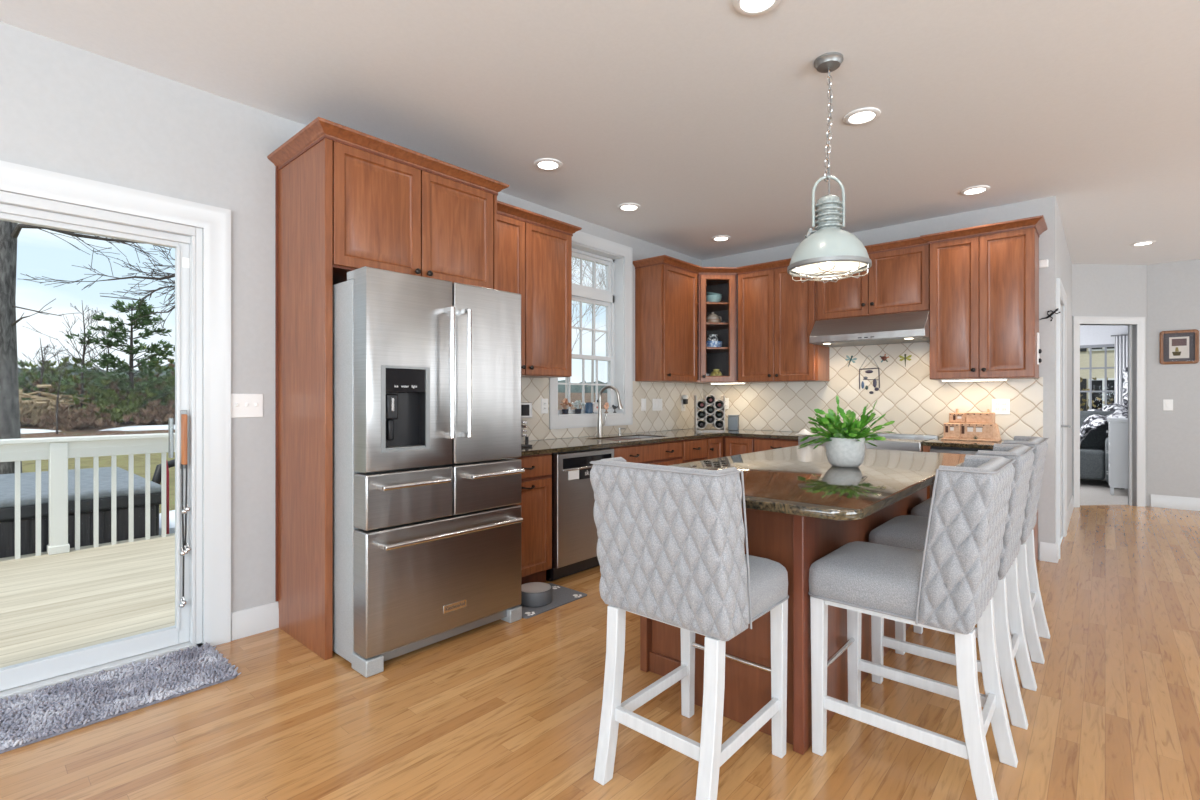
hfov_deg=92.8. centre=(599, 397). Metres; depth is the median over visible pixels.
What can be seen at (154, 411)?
bush
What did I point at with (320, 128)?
crown molding
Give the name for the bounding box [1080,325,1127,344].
wall
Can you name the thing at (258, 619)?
baseboard
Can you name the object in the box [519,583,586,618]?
pet mat
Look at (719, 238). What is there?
recessed light
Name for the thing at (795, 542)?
kitchen island
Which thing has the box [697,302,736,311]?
shelf
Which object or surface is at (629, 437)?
sink
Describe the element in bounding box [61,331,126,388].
bare tree
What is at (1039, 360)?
key rack
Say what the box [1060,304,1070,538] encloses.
door
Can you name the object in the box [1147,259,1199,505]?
wall
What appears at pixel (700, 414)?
wine bottle
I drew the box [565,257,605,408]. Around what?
bare tree
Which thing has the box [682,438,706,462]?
base cabinet
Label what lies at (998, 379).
light
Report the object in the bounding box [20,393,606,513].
ground
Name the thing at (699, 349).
shelf
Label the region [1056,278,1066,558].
trim
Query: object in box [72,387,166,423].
bush
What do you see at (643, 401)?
light switch
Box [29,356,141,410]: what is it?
bush
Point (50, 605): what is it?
deck
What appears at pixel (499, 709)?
floor
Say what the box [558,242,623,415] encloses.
window
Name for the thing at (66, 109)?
wall
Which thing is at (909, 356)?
ornament
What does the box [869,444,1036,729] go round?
counter stool
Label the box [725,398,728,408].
wall outlet
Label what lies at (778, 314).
upper cabinet
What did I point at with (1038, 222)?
crown molding
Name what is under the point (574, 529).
dishwasher
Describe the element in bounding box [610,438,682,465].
base cabinet
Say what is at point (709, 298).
bowl
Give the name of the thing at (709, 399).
wine bottle
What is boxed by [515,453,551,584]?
base cabinet
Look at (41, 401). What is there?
heap
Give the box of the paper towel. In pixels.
[795,429,812,434]
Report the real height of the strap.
0.713 m
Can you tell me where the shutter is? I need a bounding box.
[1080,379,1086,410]
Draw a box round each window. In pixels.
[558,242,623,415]
[1080,344,1114,409]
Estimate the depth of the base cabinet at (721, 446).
5.44 m
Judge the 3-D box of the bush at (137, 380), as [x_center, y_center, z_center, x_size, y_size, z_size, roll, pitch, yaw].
[-18.912,-0.154,22.415,4.692,1.519,4.596,0,0,41]
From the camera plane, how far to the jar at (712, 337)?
5.89 m
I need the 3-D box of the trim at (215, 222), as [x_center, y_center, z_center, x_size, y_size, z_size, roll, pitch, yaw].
[-2.600,0.142,2.150,0.024,2.215,2.105,0,0,41]
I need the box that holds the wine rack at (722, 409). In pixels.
[694,395,724,431]
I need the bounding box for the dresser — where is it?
[1106,418,1127,494]
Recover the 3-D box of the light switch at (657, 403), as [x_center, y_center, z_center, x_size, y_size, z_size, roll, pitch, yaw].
[0.579,0.067,5.736,0.010,0.120,0.165,0,0,41]
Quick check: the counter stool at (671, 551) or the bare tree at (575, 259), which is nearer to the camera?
the counter stool at (671, 551)
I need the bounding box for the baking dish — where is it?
[706,341,722,346]
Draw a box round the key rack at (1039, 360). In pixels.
[1037,332,1041,364]
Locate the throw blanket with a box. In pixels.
[1080,403,1127,444]
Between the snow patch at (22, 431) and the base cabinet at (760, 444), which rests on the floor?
the base cabinet at (760, 444)
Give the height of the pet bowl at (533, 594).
0.084 m
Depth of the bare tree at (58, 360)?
17.44 m
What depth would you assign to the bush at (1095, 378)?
14.05 m
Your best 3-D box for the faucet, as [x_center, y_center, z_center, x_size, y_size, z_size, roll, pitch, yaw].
[0.089,0.114,4.929,0.242,0.442,0.097,0,0,18]
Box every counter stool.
[590,457,788,799]
[808,455,1017,799]
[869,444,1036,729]
[911,436,1049,663]
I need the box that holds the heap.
[19,385,89,410]
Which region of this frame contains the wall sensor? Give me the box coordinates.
[1039,259,1047,267]
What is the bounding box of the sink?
[594,436,654,440]
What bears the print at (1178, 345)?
attached to the framed picture at (1176, 346)
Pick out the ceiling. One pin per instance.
(709, 117)
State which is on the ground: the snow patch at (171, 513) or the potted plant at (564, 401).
the snow patch at (171, 513)
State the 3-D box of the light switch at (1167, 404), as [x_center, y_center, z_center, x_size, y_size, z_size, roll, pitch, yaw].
[6.454,0.080,6.487,0.080,0.125,0.010,0,0,41]
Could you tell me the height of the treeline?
5.073 m
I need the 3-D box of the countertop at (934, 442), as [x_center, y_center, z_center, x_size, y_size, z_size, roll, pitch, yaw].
[2.928,0.350,4.384,0.680,0.030,0.627,0,0,41]
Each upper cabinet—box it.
[497,214,571,377]
[635,264,696,382]
[676,274,746,383]
[738,267,829,382]
[818,245,929,319]
[930,227,1038,379]
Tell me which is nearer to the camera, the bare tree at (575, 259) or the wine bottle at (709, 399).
the wine bottle at (709, 399)
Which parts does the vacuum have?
red handle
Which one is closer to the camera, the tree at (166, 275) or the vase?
the vase
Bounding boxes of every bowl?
[521,582,552,606]
[706,292,721,294]
[706,295,721,301]
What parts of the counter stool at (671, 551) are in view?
leg, backrest, leg, seat frame, leg, seat, leg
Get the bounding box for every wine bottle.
[697,401,703,407]
[697,411,703,417]
[697,420,703,427]
[706,396,712,403]
[706,406,712,412]
[706,416,712,422]
[715,401,721,407]
[715,411,721,417]
[715,420,721,427]
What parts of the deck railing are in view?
post, rail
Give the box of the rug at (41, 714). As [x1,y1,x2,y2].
[0,642,240,753]
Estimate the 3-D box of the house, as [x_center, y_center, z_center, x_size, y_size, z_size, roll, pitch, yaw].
[24.517,-2.300,27.711,18.800,8.100,8.800,0,0,41]
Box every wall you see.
[0,21,701,612]
[702,196,1055,559]
[1056,201,1071,536]
[1072,264,1146,505]
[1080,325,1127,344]
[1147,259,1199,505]
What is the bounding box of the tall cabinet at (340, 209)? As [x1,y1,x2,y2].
[275,138,496,659]
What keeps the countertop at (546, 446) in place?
on the base cabinet at (721, 446)
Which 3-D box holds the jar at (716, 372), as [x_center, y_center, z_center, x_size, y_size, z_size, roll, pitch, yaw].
[1.203,-0.241,5.907,0.124,0.117,0.124,0,0,41]
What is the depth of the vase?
5.04 m
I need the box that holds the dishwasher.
[546,447,613,580]
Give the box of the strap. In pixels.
[179,464,191,607]
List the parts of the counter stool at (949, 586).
leg, leg, seat, seat frame, backrest, leg, leg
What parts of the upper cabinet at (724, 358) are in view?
panel, panel, door, panel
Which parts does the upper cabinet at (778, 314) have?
door, door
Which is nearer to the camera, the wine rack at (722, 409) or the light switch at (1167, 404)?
the wine rack at (722, 409)
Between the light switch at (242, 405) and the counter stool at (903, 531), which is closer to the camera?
the counter stool at (903, 531)
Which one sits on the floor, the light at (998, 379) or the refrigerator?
the refrigerator
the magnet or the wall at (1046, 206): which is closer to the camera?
the magnet
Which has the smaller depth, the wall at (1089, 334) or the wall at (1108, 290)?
the wall at (1108, 290)
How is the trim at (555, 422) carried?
attached to the wall at (66, 109)
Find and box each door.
[0,191,202,699]
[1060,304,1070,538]
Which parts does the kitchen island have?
corner post, moulding, panel, corner post, panel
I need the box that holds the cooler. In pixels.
[930,446,992,497]
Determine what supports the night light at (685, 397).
attached to the wall outlet at (682, 404)
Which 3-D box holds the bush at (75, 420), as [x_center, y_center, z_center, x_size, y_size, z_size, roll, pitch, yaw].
[-17.245,0.633,18.652,2.440,1.070,2.295,0,0,41]
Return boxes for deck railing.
[0,433,174,558]
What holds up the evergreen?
on the ground
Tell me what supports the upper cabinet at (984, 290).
attached to the wall at (1046, 206)
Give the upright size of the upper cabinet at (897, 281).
0.560 m
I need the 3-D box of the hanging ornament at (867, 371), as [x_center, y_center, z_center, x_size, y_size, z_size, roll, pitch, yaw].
[2.459,-0.214,5.212,0.179,0.354,0.013,0,0,41]
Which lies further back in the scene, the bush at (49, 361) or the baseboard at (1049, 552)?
the bush at (49, 361)
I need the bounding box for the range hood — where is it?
[809,311,929,346]
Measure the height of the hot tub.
0.935 m
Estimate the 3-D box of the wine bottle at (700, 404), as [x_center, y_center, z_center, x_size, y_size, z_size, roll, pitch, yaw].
[1.020,0.070,5.788,0.073,0.073,0.249,0,0,4]
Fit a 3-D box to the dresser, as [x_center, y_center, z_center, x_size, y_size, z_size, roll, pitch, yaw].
[6.992,0.760,7.433,0.598,0.970,0.730,0,0,41]
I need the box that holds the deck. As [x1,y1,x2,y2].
[0,533,174,667]
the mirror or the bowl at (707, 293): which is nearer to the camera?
the bowl at (707, 293)
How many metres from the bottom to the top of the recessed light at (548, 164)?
0.012 m
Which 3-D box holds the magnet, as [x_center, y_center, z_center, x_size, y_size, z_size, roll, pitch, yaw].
[-0.110,0.534,4.024,0.005,0.071,0.318,0,0,41]
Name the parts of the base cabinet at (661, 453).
door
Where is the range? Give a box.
[798,433,938,451]
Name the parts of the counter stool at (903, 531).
leg, seat, leg, backrest, leg, leg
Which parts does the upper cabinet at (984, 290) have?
door, door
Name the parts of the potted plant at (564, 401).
pot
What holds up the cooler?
on the floor
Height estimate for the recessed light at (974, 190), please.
0.012 m
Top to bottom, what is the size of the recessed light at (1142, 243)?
0.012 m
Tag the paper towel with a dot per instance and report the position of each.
(804, 431)
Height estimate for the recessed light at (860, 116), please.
0.012 m
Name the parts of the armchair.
seat, backrest, arm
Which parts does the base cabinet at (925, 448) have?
filler panel, panel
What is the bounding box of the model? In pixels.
[941,409,1001,441]
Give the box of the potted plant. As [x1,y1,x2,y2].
[798,396,894,466]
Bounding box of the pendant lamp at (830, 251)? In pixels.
[787,52,871,282]
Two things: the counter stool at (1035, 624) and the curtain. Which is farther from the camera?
the curtain
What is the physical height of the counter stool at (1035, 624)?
1.045 m
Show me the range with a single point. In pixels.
(900, 442)
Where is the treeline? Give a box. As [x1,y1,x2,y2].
[18,362,606,392]
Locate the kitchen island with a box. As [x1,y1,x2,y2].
[640,487,926,754]
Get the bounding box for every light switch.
[231,394,262,417]
[641,399,645,410]
[653,399,661,410]
[1163,400,1172,410]
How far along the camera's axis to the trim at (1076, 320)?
6.57 m
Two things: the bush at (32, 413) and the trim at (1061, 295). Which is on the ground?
the bush at (32, 413)
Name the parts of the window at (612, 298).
sash, sash, sash, sill frame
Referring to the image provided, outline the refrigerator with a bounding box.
[333,266,524,677]
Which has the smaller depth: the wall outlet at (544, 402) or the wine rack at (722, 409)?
the wall outlet at (544, 402)
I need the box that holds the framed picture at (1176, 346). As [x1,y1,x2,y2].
[1160,329,1198,364]
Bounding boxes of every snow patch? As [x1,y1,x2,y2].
[20,429,58,433]
[99,425,174,430]
[159,510,174,534]
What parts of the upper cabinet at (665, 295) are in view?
door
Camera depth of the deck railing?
4.99 m
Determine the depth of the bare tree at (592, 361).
26.70 m
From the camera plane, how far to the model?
4.49 m
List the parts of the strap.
cord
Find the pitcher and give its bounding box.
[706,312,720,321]
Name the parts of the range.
trim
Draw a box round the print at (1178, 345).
[1169,336,1188,358]
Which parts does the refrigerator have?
drawer, door, dispenser frame, control panel, handle, drawer, handle, handle, drawer, door, handle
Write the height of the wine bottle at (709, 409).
0.073 m
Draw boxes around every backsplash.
[521,377,701,440]
[702,342,1042,439]
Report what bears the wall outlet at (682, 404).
attached to the wall at (66, 109)
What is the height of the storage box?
0.160 m
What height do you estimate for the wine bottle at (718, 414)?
0.073 m
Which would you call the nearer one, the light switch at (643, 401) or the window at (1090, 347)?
the light switch at (643, 401)
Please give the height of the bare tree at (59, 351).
3.002 m
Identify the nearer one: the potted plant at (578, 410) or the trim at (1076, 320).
the potted plant at (578, 410)
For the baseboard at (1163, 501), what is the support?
attached to the wall at (1173, 288)
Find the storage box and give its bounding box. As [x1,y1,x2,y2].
[728,415,738,430]
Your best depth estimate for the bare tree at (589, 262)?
29.30 m
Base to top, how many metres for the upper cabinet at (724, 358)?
1.105 m
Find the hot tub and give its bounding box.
[0,466,160,557]
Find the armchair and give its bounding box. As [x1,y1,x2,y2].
[1080,411,1127,488]
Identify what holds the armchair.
on the floor
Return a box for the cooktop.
[814,436,934,441]
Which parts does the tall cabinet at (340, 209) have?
panel, door, door, panel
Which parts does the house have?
pane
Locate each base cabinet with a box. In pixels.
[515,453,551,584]
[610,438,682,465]
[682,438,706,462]
[706,436,754,458]
[754,437,797,451]
[923,446,1037,562]
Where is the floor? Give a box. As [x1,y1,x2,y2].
[0,478,1199,799]
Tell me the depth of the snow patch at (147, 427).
19.29 m
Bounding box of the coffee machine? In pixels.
[521,402,531,447]
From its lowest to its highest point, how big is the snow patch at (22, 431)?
0.298 m
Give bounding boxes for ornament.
[845,355,856,365]
[859,356,879,393]
[880,354,888,361]
[899,354,911,366]
[1040,308,1060,320]
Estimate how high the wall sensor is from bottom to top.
0.060 m
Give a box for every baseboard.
[231,601,278,640]
[1040,541,1058,562]
[1067,495,1073,528]
[1151,494,1199,510]
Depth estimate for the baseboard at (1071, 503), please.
5.91 m
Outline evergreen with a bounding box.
[33,297,174,408]
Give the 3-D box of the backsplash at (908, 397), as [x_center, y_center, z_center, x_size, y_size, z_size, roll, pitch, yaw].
[2.277,-0.183,5.388,3.014,1.033,0.012,0,0,41]
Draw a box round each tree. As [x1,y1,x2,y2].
[0,220,168,473]
[17,339,78,396]
[20,238,174,335]
[23,303,123,410]
[41,352,91,433]
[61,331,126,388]
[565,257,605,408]
[572,257,605,401]
[572,259,604,321]
[576,262,605,289]
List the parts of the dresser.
leg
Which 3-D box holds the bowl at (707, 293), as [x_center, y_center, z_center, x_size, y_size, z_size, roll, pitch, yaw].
[1.176,-1.079,5.931,0.191,0.062,0.196,0,0,41]
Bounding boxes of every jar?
[707,334,717,340]
[710,369,721,375]
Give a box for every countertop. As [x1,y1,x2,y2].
[521,428,816,455]
[668,445,969,520]
[922,438,1012,448]
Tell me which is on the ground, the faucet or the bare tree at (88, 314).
the bare tree at (88, 314)
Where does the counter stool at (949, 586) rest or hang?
on the floor
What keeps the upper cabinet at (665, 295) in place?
attached to the wall at (66, 109)
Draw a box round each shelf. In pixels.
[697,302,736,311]
[697,322,736,330]
[697,347,736,352]
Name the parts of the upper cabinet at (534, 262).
door, door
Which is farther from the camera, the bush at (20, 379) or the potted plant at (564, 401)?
the bush at (20, 379)
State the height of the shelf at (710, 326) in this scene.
0.018 m
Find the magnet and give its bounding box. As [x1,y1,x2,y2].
[568,468,591,479]
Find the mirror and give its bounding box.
[1122,367,1127,406]
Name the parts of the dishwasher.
toe panel, pocket handle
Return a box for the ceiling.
[0,0,1199,264]
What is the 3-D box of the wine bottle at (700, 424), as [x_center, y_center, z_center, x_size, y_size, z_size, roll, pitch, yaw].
[1.020,0.266,5.788,0.073,0.073,0.249,0,0,4]
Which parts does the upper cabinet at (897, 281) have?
door, door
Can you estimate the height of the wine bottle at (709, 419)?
0.073 m
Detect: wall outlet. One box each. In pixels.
[541,399,547,413]
[681,400,684,410]
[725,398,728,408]
[992,399,1009,414]
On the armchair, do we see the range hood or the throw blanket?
the throw blanket
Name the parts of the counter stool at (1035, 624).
leg, seat, backrest, leg, leg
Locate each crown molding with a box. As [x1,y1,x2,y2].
[267,117,581,235]
[633,215,1047,274]
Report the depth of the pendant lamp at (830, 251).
2.56 m
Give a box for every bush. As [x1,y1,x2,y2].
[18,360,70,402]
[19,360,100,394]
[19,379,92,409]
[19,399,78,426]
[21,402,118,430]
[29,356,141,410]
[71,375,174,408]
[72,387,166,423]
[84,344,174,408]
[123,398,174,424]
[128,358,174,395]
[1080,377,1112,410]
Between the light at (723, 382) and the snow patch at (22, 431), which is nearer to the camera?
the light at (723, 382)
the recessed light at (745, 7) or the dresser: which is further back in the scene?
the dresser
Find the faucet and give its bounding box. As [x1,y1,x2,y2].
[596,386,622,436]
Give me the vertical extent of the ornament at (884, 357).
0.077 m
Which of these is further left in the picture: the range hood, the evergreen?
the evergreen
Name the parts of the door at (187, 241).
handle, handle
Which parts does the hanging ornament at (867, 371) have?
frame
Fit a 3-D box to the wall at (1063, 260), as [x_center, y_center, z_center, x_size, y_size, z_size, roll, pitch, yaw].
[4.436,-0.145,5.535,0.120,2.790,2.830,0,0,41]
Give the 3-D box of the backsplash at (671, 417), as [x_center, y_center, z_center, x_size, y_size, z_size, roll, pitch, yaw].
[0.034,0.086,5.137,0.012,0.495,3.360,0,0,41]
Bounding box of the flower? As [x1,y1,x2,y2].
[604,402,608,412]
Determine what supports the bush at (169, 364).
on the ground
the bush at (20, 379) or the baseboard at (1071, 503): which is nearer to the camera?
the baseboard at (1071, 503)
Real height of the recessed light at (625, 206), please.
0.012 m
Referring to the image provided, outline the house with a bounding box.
[1080,347,1114,410]
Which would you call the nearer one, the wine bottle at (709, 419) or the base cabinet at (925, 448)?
the base cabinet at (925, 448)
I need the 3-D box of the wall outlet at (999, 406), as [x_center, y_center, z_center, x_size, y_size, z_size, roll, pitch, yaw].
[3.198,0.070,4.558,0.120,0.125,0.010,0,0,41]
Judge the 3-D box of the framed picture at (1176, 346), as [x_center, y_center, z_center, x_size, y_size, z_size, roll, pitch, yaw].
[6.514,-0.572,6.424,0.312,0.380,0.022,0,0,41]
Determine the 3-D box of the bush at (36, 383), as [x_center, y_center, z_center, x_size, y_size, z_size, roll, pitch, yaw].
[-20.124,-0.026,20.911,4.098,1.264,3.370,0,0,41]
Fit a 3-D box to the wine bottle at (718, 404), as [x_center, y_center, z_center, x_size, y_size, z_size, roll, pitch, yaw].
[1.193,0.070,5.778,0.073,0.073,0.249,0,0,4]
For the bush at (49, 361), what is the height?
1.882 m
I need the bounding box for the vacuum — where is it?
[152,459,174,535]
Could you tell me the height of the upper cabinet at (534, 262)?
1.105 m
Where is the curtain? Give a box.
[1111,334,1127,404]
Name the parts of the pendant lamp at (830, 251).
chain, cord, lamp shade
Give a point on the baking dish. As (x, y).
(708, 343)
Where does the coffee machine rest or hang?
on the countertop at (546, 446)
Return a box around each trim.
[0,160,230,645]
[549,231,632,428]
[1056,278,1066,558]
[1072,316,1144,506]
[1080,324,1135,505]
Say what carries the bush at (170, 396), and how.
on the ground
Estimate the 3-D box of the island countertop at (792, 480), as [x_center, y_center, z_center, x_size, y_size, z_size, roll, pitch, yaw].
[1.078,0.349,2.852,1.075,0.032,2.240,0,0,41]
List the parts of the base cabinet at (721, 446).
door, door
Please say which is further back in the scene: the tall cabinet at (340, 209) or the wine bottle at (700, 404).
the wine bottle at (700, 404)
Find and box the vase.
[585,402,592,413]
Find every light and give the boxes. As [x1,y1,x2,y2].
[534,158,561,170]
[618,203,640,210]
[683,395,687,403]
[710,382,745,383]
[711,235,730,241]
[733,0,780,15]
[843,107,880,124]
[941,378,1007,381]
[960,185,989,194]
[1130,240,1155,245]
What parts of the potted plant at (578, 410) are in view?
pot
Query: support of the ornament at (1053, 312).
attached to the wall at (1046, 206)
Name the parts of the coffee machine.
button panel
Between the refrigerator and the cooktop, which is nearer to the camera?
the refrigerator
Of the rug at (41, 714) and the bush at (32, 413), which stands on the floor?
the rug at (41, 714)
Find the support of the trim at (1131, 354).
attached to the wall at (1108, 290)

